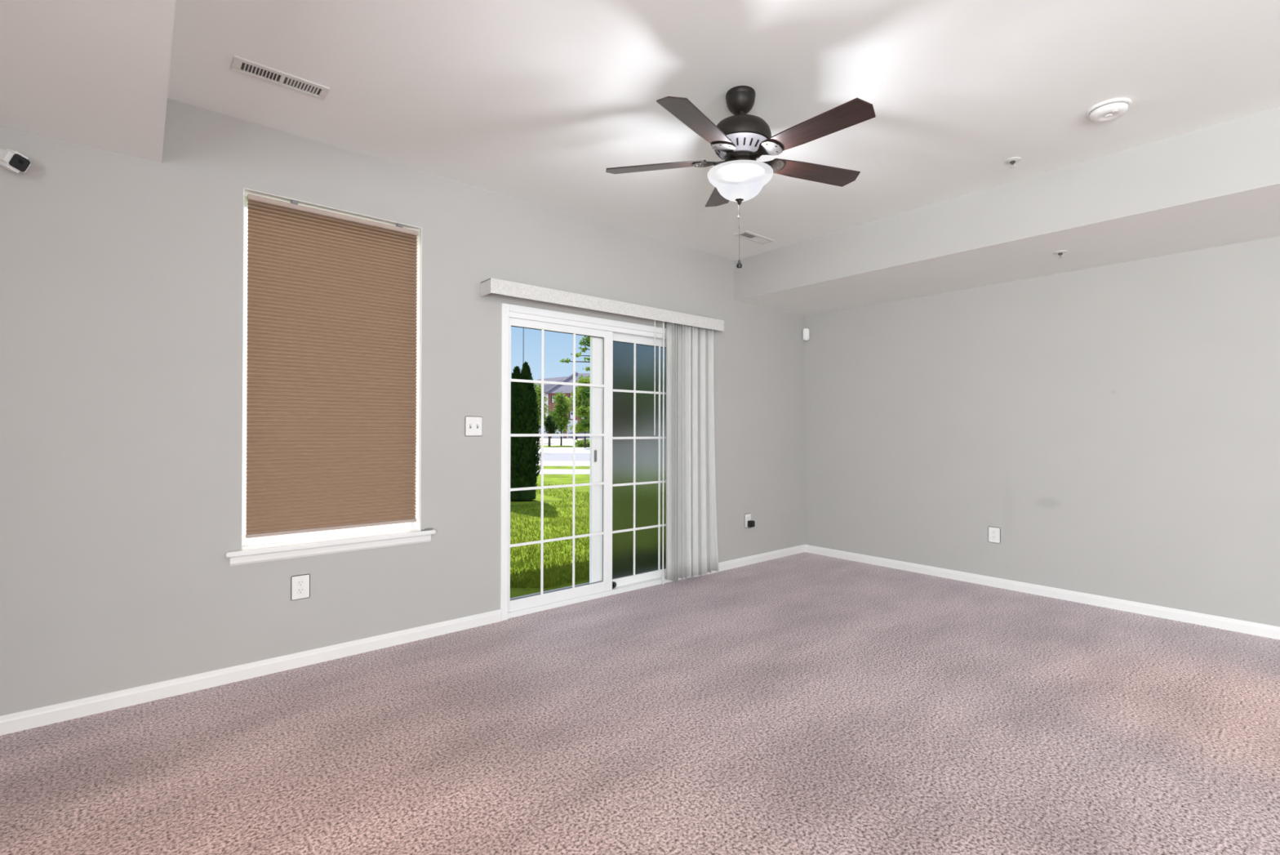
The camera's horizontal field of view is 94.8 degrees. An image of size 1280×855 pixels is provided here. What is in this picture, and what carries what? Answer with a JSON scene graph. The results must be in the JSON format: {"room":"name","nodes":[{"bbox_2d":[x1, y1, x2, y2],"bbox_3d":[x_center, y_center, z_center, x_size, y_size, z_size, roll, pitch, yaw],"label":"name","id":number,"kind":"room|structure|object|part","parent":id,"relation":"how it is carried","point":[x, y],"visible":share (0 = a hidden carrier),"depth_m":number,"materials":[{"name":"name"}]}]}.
{"room":"empty living room","nodes":[
{"label":"empty living room","id":0,"kind":"room"},
{"bbox_2d":[0,97,804,715],"bbox_3d":[-1.060,-0.132,3.728,7.338,2.730,0.160,0,0,-40],"label":"wall","id":1,"kind":"structure","parent":0,"point":[122,275],"depth_m":2.80,"materials":[{"name":"paint"}]},
{"bbox_2d":[0,148,31,173],"bbox_3d":[-2.495,-1.050,2.322,0.179,0.102,0.080,0,0,18],"label":"security camera","id":2,"kind":"object","parent":1,"relation":"attached to","point":[11,160],"visible":1,"depth_m":2.29,"materials":[{"name":"white plastic"}]},
{"bbox_2d":[0,608,501,735],"bbox_3d":[-2.284,1.188,2.569,3.665,0.074,0.013,0,0,-40],"label":"baseboard","id":3,"kind":"structure","parent":1,"relation":"attached to","point":[60,712],"depth_m":2.81,"materials":[{"name":"white paint"}]},
{"bbox_2d":[290,573,310,599],"bbox_3d":[-1.747,0.821,3.030,0.086,0.124,0.009,0,0,-40],"label":"power outlet","id":4,"kind":"object","parent":1,"relation":"attached to","point":[300,584],"visible":1,"depth_m":3.03,"materials":[{"name":"white plastic"}]},
{"bbox_2d":[297,579,304,586],"bbox_3d":[-1.745,0.801,3.029,0.034,0.034,0.003,0,0,-40],"label":"receptacle","id":5,"kind":"object","parent":4,"relation":"attached to","point":[300,582],"depth_m":3.03,"materials":[{"name":"white plastic"}]},
{"bbox_2d":[297,586,304,594],"bbox_3d":[-1.745,0.840,3.028,0.034,0.034,0.003,0,0,-40],"label":"receptacle","id":6,"kind":"object","parent":4,"relation":"attached to","point":[300,590],"depth_m":3.03,"materials":[{"name":"white plastic"}]},
{"bbox_2d":[225,187,435,565],"bbox_3d":[-1.634,-0.249,3.193,1.010,1.838,0.180,0,0,-40],"label":"window","id":7,"kind":"structure","parent":1,"relation":"in","point":[279,547],"depth_m":3.13,"materials":[{"name":"white plastic"}]},
{"bbox_3d":[-1.620,0.609,3.170,1.010,0.022,0.130,0,0,-40],"label":"sill","id":8,"kind":"part","parent":7,"relation":"part of","materials":[{"name":"white paint"}]},
{"bbox_2d":[244,194,417,537],"bbox_3d":[-1.627,-0.309,3.180,0.834,1.714,0.048,0,0,-40],"label":"cellular shade","id":9,"kind":"object","parent":7,"relation":"attached to","point":[331,313],"visible":1,"depth_m":3.14,"materials":[{"name":"brown fabric"}]},
{"bbox_3d":[-1.629,0.539,3.176,0.834,0.018,0.028,0,0,-40],"label":"rail","id":10,"kind":"part","parent":9,"relation":"part of","materials":[{"name":"plastic"}]},
{"bbox_2d":[420,527,432,530],"bbox_3d":[-1.244,0.595,3.436,0.067,0.010,0.020,0,0,-40],"label":"clip","id":11,"kind":"object","parent":7,"relation":"on","point":[431,528],"visible":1,"depth_m":3.43,"materials":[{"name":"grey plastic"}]},
{"bbox_2d":[465,416,482,435],"bbox_3d":[-1.023,-0.008,3.638,0.114,0.122,0.023,0,0,-40],"label":"light switch","id":12,"kind":"object","parent":1,"relation":"attached to","point":[473,424],"visible":1,"depth_m":3.64,"materials":[{"name":"white plastic"}]},
{"bbox_2d":[500,302,697,620],"bbox_3d":[-0.243,0.224,4.402,1.810,2.030,0.152,0,0,-40],"label":"door","id":13,"kind":"structure","parent":1,"relation":"in","point":[626,455],"depth_m":4.36,"materials":[{"name":"white plastic"}]},
{"bbox_2d":[510,329,604,594],"bbox_3d":[-0.557,0.233,4.080,0.762,1.791,0.008,0,0,-40],"label":"grille","id":14,"kind":"object","parent":13,"relation":"attached to","point":[575,332],"depth_m":4.15,"materials":[{"name":"white plastic"}]},
{"bbox_3d":[-0.542,0.244,4.102,0.864,1.913,0.036,0,0,-40],"label":"panel","id":15,"kind":"part","parent":13,"relation":"part of","materials":[{"name":"clear glass"}]},
{"bbox_3d":[0.020,0.248,4.640,0.998,1.913,0.036,0,0,-40],"label":"panel","id":16,"kind":"part","parent":13,"relation":"part of","materials":[{"name":"clear glass"}]},
{"bbox_2d":[612,343,666,574],"bbox_3d":[0.057,0.246,4.662,0.783,1.797,0.008,0,0,-40],"label":"grille","id":17,"kind":"object","parent":13,"relation":"attached to","point":[660,345],"depth_m":4.62,"materials":[{"name":"white plastic"}]},
{"bbox_2d":[480,277,724,583],"bbox_3d":[-0.143,0.155,4.308,2.129,2.114,0.145,0,0,-40],"label":"vertical blind","id":18,"kind":"object","parent":1,"relation":"attached to","point":[691,532],"visible":1,"depth_m":4.71,"materials":[{"name":"fabric"}]},
{"bbox_3d":[0.180,0.186,4.560,0.020,2.049,0.018,0,0,-40],"label":"control cord","id":19,"kind":"part","parent":18,"relation":"part of","materials":[{"name":"white plastic"}]},
{"bbox_3d":[0.428,-0.398,4.729,0.014,0.819,0.013,0,0,-40],"label":"pull chain","id":20,"kind":"part","parent":18,"relation":"part of","materials":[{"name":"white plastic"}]},
{"bbox_2d":[744,512,751,527],"bbox_3d":[0.981,0.844,5.353,0.086,0.124,0.009,0,0,-40],"label":"power outlet","id":21,"kind":"object","parent":1,"relation":"attached to","point":[747,516],"visible":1,"depth_m":5.34,"materials":[{"name":"white plastic"}]},
{"bbox_2d":[747,520,755,528],"bbox_3d":[1.008,0.879,5.337,0.052,0.070,0.049,0,0,-40],"label":"plug adapter","id":22,"kind":"object","parent":21,"relation":"attached to","point":[751,523],"visible":1,"depth_m":5.32,"materials":[{"name":"black plastic"}]},
{"bbox_2d":[698,544,805,575],"bbox_3d":[1.076,1.210,5.431,1.543,0.074,0.013,0,0,-40],"label":"baseboard","id":23,"kind":"structure","parent":1,"relation":"attached to","point":[748,560],"depth_m":5.44,"materials":[{"name":"white paint"}]},
{"bbox_2d":[802,328,808,340],"bbox_3d":[1.661,-0.930,5.890,0.060,0.120,0.044,0,0,5],"label":"sensor","id":24,"kind":"object","parent":1,"relation":"attached to","point":[806,331],"visible":1,"depth_m":5.88,"materials":[{"name":"white plastic"}]},
{"bbox_2d":[0,551,1279,854],"bbox_3d":[1.369,1.287,0.865,7.338,0.120,7.665,0,0,-40],"label":"floor","id":25,"kind":"structure","parent":0,"point":[805,703],"depth_m":2.31,"materials":[{"name":"carpet"}]},
{"bbox_2d":[167,0,1279,260],"bbox_3d":[1.377,-1.562,0.877,7.338,0.120,7.665,0,0,-40],"label":"ceiling","id":26,"kind":"structure","parent":0,"point":[533,101],"depth_m":2.56,"materials":[{"name":"paint"}]},
{"bbox_2d":[0,0,175,163],"bbox_3d":[-0.544,-1.363,-0.759,1.974,0.304,7.345,0,0,-40],"label":"soffit","id":27,"kind":"structure","parent":26,"relation":"attached to","point":[94,73],"depth_m":1.98,"materials":[{"name":"paint"}]},
{"bbox_2d":[230,55,329,100],"bbox_3d":[-1.544,-1.499,2.537,0.352,0.008,0.120,0,0,-40],"label":"ceiling vent","id":28,"kind":"object","parent":26,"relation":"in","point":[300,85],"visible":1,"depth_m":2.53,"materials":[{"name":"white metal"}]},
{"bbox_2d":[605,85,875,268],"bbox_3d":[0.476,-1.108,2.603,1.210,0.778,1.178,0,0,-40],"label":"ceiling fan","id":29,"kind":"object","parent":26,"relation":"hanging from","point":[739,140],"visible":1,"depth_m":2.54,"materials":[{"name":"brown wood"}]},
{"bbox_3d":[0.071,-1.214,2.747,0.487,0.006,0.131,2,14,15],"label":"blade","id":30,"kind":"part","parent":29,"relation":"part of","materials":[{"name":"brown wood"}]},
{"bbox_3d":[0.234,-1.192,2.315,0.131,0.006,0.487,16,10,32],"label":"blade","id":31,"kind":"part","parent":29,"relation":"part of","materials":[{"name":"brown wood"}]},
{"bbox_3d":[0.433,-1.221,3.036,0.131,0.006,0.487,-11,3,-2],"label":"blade","id":32,"kind":"part","parent":29,"relation":"part of","materials":[{"name":"brown wood"}]},
{"bbox_3d":[0.447,-0.877,2.652,0.003,0.253,0.003,0,0,27],"label":"pull chain","id":33,"kind":"part","parent":29,"relation":"part of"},
{"bbox_3d":[0.447,-0.735,2.651,0.027,0.038,0.027,0,0,-40],"label":"chain pull","id":34,"kind":"part","parent":29,"relation":"part of","materials":[{"name":"black plastic"}]},
{"bbox_3d":[0.450,-1.087,2.646,0.291,0.126,0.291,0,0,-40],"label":"lamp shade","id":35,"kind":"part","parent":29,"relation":"part of","materials":[{"name":"white glass"}]},
{"bbox_3d":[0.819,-1.204,2.781,0.487,0.006,0.131,0,-9,-21],"label":"blade","id":36,"kind":"part","parent":29,"relation":"part of","materials":[{"name":"brown wood"}]},
{"bbox_3d":[0.696,-1.185,2.336,0.131,0.006,0.487,13,-6,-38],"label":"blade","id":37,"kind":"part","parent":29,"relation":"part of","materials":[{"name":"brown wood"}]},
{"bbox_2d":[733,230,773,244],"bbox_3d":[0.894,-1.483,4.606,0.352,0.008,0.120,0,0,-40],"label":"ceiling vent","id":38,"kind":"object","parent":26,"relation":"in","point":[745,234],"visible":0.97,"depth_m":4.60,"materials":[{"name":"white metal"}]},
{"bbox_2d":[733,106,1279,315],"bbox_3d":[3.634,-1.310,2.799,1.086,0.357,7.345,0,0,-40],"label":"soffit","id":39,"kind":"structure","parent":26,"relation":"attached to","point":[1219,184],"depth_m":3.59,"materials":[{"name":"paint"}]},
{"bbox_2d":[1053,250,1067,258],"bbox_3d":[2.708,-1.110,3.793,0.078,0.038,0.078,0,0,-40],"label":"sprinkler","id":40,"kind":"object","parent":39,"relation":"attached to","point":[1060,253],"visible":1,"depth_m":3.78,"materials":[{"name":"white metal"}]},
{"bbox_2d":[1004,156,1021,168],"bbox_3d":[2.079,-1.471,3.284,0.078,0.038,0.078,0,0,-40],"label":"sprinkler","id":41,"kind":"object","parent":26,"relation":"attached to","point":[1011,161],"visible":1,"depth_m":3.27,"materials":[{"name":"white metal"}]},
{"bbox_2d":[1086,97,1131,122],"bbox_3d":[2.187,-1.471,2.749,0.166,0.043,0.166,0,0,-40],"label":"smoke detector","id":42,"kind":"object","parent":26,"relation":"attached to","point":[1110,109],"visible":1,"depth_m":2.71,"materials":[{"name":"white plastic"}]},
{"bbox_2d":[804,235,1279,626],"bbox_3d":[4.157,-0.120,3.137,0.160,2.730,7.505,0,0,-40],"label":"wall","id":43,"kind":"structure","parent":0,"point":[1117,425],"depth_m":4.24,"materials":[{"name":"paint"}]},
{"bbox_2d":[988,525,999,542],"bbox_3d":[2.778,0.842,4.619,0.009,0.124,0.086,0,0,-40],"label":"power outlet","id":44,"kind":"object","parent":43,"relation":"attached to","point":[993,531],"visible":1,"depth_m":4.62,"materials":[{"name":"white plastic"}]},
{"bbox_2d":[804,544,1279,639],"bbox_3d":[4.040,1.208,3.131,0.013,0.074,7.332,0,0,-40],"label":"baseboard","id":45,"kind":"structure","parent":43,"relation":"attached to","point":[1197,618],"depth_m":4.22,"materials":[{"name":"white paint"}]},
{"label":"outside","id":46,"kind":"structure","parent":0,"visible":0},
{"bbox_2d":[510,474,589,597],"bbox_3d":[-17.316,1.379,13.550,55.220,0.050,35.882,0,0,-40],"label":"lawn","id":47,"kind":"structure","parent":46,"point":[554,479],"depth_m":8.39,"materials":[{"name":"green plant"}]},
{"bbox_2d":[510,360,541,501],"bbox_3d":[-2.330,0.067,11.169,0.973,2.658,0.640,0,0,-5],"label":"evergreen tree","id":48,"kind":"object","parent":47,"relation":"on","point":[525,466],"visible":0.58,"depth_m":10.99,"materials":[{"name":"green plant"}]},
{"bbox_2d":[510,582,589,599],"bbox_3d":[-0.465,1.353,4.731,2.710,0.012,0.600,0,0,-40],"label":"patio","id":49,"kind":"structure","parent":47,"relation":"on","point":[586,582],"depth_m":4.86,"materials":[{"name":"concrete"}]},
{"bbox_2d":[559,335,590,433],"bbox_3d":[-0.787,-0.402,13.575,2.162,3.603,1.044,0,0,0],"label":"tree","id":50,"kind":"object","parent":47,"relation":"on","point":[580,427],"visible":0.38,"depth_m":13.50,"materials":[{"name":"green plant"}]},
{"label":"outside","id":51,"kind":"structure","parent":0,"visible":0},
{"bbox_2d":[537,468,589,474],"bbox_3d":[-0.004,1.443,18.894,120.000,0.050,2.200,0,0,0],"label":"sidewalk","id":52,"kind":"structure","parent":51,"point":[545,471],"depth_m":18.52,"materials":[{"name":"concrete"}]},
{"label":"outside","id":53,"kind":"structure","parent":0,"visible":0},
{"bbox_2d":[540,466,589,469],"bbox_3d":[-0.004,1.456,20.894,120.000,0.050,1.800,0,0,0],"label":"verge","id":54,"kind":"structure","parent":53,"point":[544,467],"depth_m":20.95,"materials":[{"name":"green plant"}]},
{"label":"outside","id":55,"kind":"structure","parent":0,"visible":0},
{"bbox_2d":[539,445,589,447],"bbox_3d":[-0.004,1.563,47.494,120.000,0.050,5.000,0,0,0],"label":"verge","id":56,"kind":"structure","parent":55,"point":[540,446],"depth_m":45.60,"materials":[{"name":"green plant"}]},
{"bbox_2d":[543,414,559,446],"bbox_3d":[-7.111,0.271,47.152,1.410,2.518,1.420,0,0,-15],"label":"tree","id":57,"kind":"object","parent":56,"relation":"on","point":[549,424],"visible":0.99,"depth_m":46.92,"materials":[{"name":"green plant"}]},
{"bbox_2d":[547,391,573,445],"bbox_3d":[-6.787,-0.761,49.928,2.298,4.605,2.523,0,0,-40],"label":"tree","id":58,"kind":"object","parent":56,"relation":"on","point":[561,418],"visible":0.98,"depth_m":49.64,"materials":[{"name":"green plant"}]},
{"bbox_2d":[575,438,589,447],"bbox_3d":[-3.990,1.290,45.985,2.374,0.839,1.580,0,0,1],"label":"shrub","id":59,"kind":"object","parent":56,"relation":"on","point":[580,443],"visible":0.44,"depth_m":45.66,"materials":[{"name":"green plant"}]},
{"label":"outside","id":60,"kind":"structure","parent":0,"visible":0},
{"bbox_2d":[538,461,589,466],"bbox_3d":[-0.004,1.463,23.494,120.000,0.050,3.400,0,0,0],"label":"kerb","id":61,"kind":"object","parent":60,"point":[545,463],"depth_m":23.39,"materials":[{"name":"concrete"}]},
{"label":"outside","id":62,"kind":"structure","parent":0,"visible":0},
{"bbox_2d":[537,447,589,453],"bbox_3d":[-0.004,1.533,39.494,120.000,0.050,11.000,0,0,0],"label":"apron","id":63,"kind":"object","parent":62,"point":[546,450],"depth_m":38.38,"materials":[{"name":"concrete"}]},
{"bbox_2d":[522,328,524,364],"bbox_3d":[-7.931,-3.256,40.014,0.320,9.500,0.320,0,0,-40],"label":"pole","id":64,"kind":"object","parent":63,"relation":"on","point":[523,328],"visible":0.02,"depth_m":39.99,"materials":[{"name":"grey metal"}]},
{"bbox_2d":[564,374,590,447],"bbox_3d":[-4.063,-1.222,44.020,2.971,5.489,3.017,0,0,-40],"label":"tree","id":65,"kind":"object","parent":63,"relation":"on","point":[579,400],"visible":0.17,"depth_m":43.69,"materials":[{"name":"green plant"}]},
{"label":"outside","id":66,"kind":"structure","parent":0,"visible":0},
{"bbox_2d":[537,437,589,445],"bbox_3d":[-0.005,1.781,94.993,241.069,0.050,224.132,0,0,-40],"label":"parking lot","id":67,"kind":"structure","parent":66,"point":[553,442],"depth_m":64.17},
{"bbox_2d":[533,382,550,442],"bbox_3d":[-10.378,-1.555,60.198,2.375,6.263,2.802,0,0,-40],"label":"tree","id":68,"kind":"object","parent":67,"relation":"on","point":[538,388],"visible":0.44,"depth_m":59.77,"materials":[{"name":"green plant"}]},
{"bbox_2d":[533,371,590,438],"bbox_3d":[-10.532,-3.855,100.928,24.426,11.216,26.198,0,0,-40],"label":"townhouse","id":69,"kind":"structure","parent":67,"relation":"on","point":[550,389],"depth_m":95.03,"materials":[{"name":"brick"}]},
{"bbox_3d":[-13.310,0.269,94.940,1.815,2.903,0.120,0,0,0],"label":"garage door","id":70,"kind":"part","parent":69,"relation":"part of","materials":[{"name":"white"}]},
{"bbox_3d":[-10.891,0.275,94.940,1.815,2.903,0.120,0,0,0],"label":"garage door","id":71,"kind":"part","parent":69,"relation":"part of","materials":[{"name":"white"}]},
{"bbox_2d":[568,429,590,439],"bbox_3d":[-7.453,0.946,79.996,4.443,1.449,1.800,0,0,0],"label":"car","id":72,"kind":"object","parent":67,"relation":"on","point":[581,432],"visible":0.2,"depth_m":79.15,"materials":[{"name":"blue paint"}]},
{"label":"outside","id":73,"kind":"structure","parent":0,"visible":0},
{"bbox_2d":[538,453,589,461],"bbox_3d":[-0.004,1.494,29.594,120.001,0.050,8.799,0,0,0],"label":"road","id":74,"kind":"structure","parent":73,"point":[547,456],"depth_m":28.42,"materials":[{"name":"grey asphalt"}]}
]}

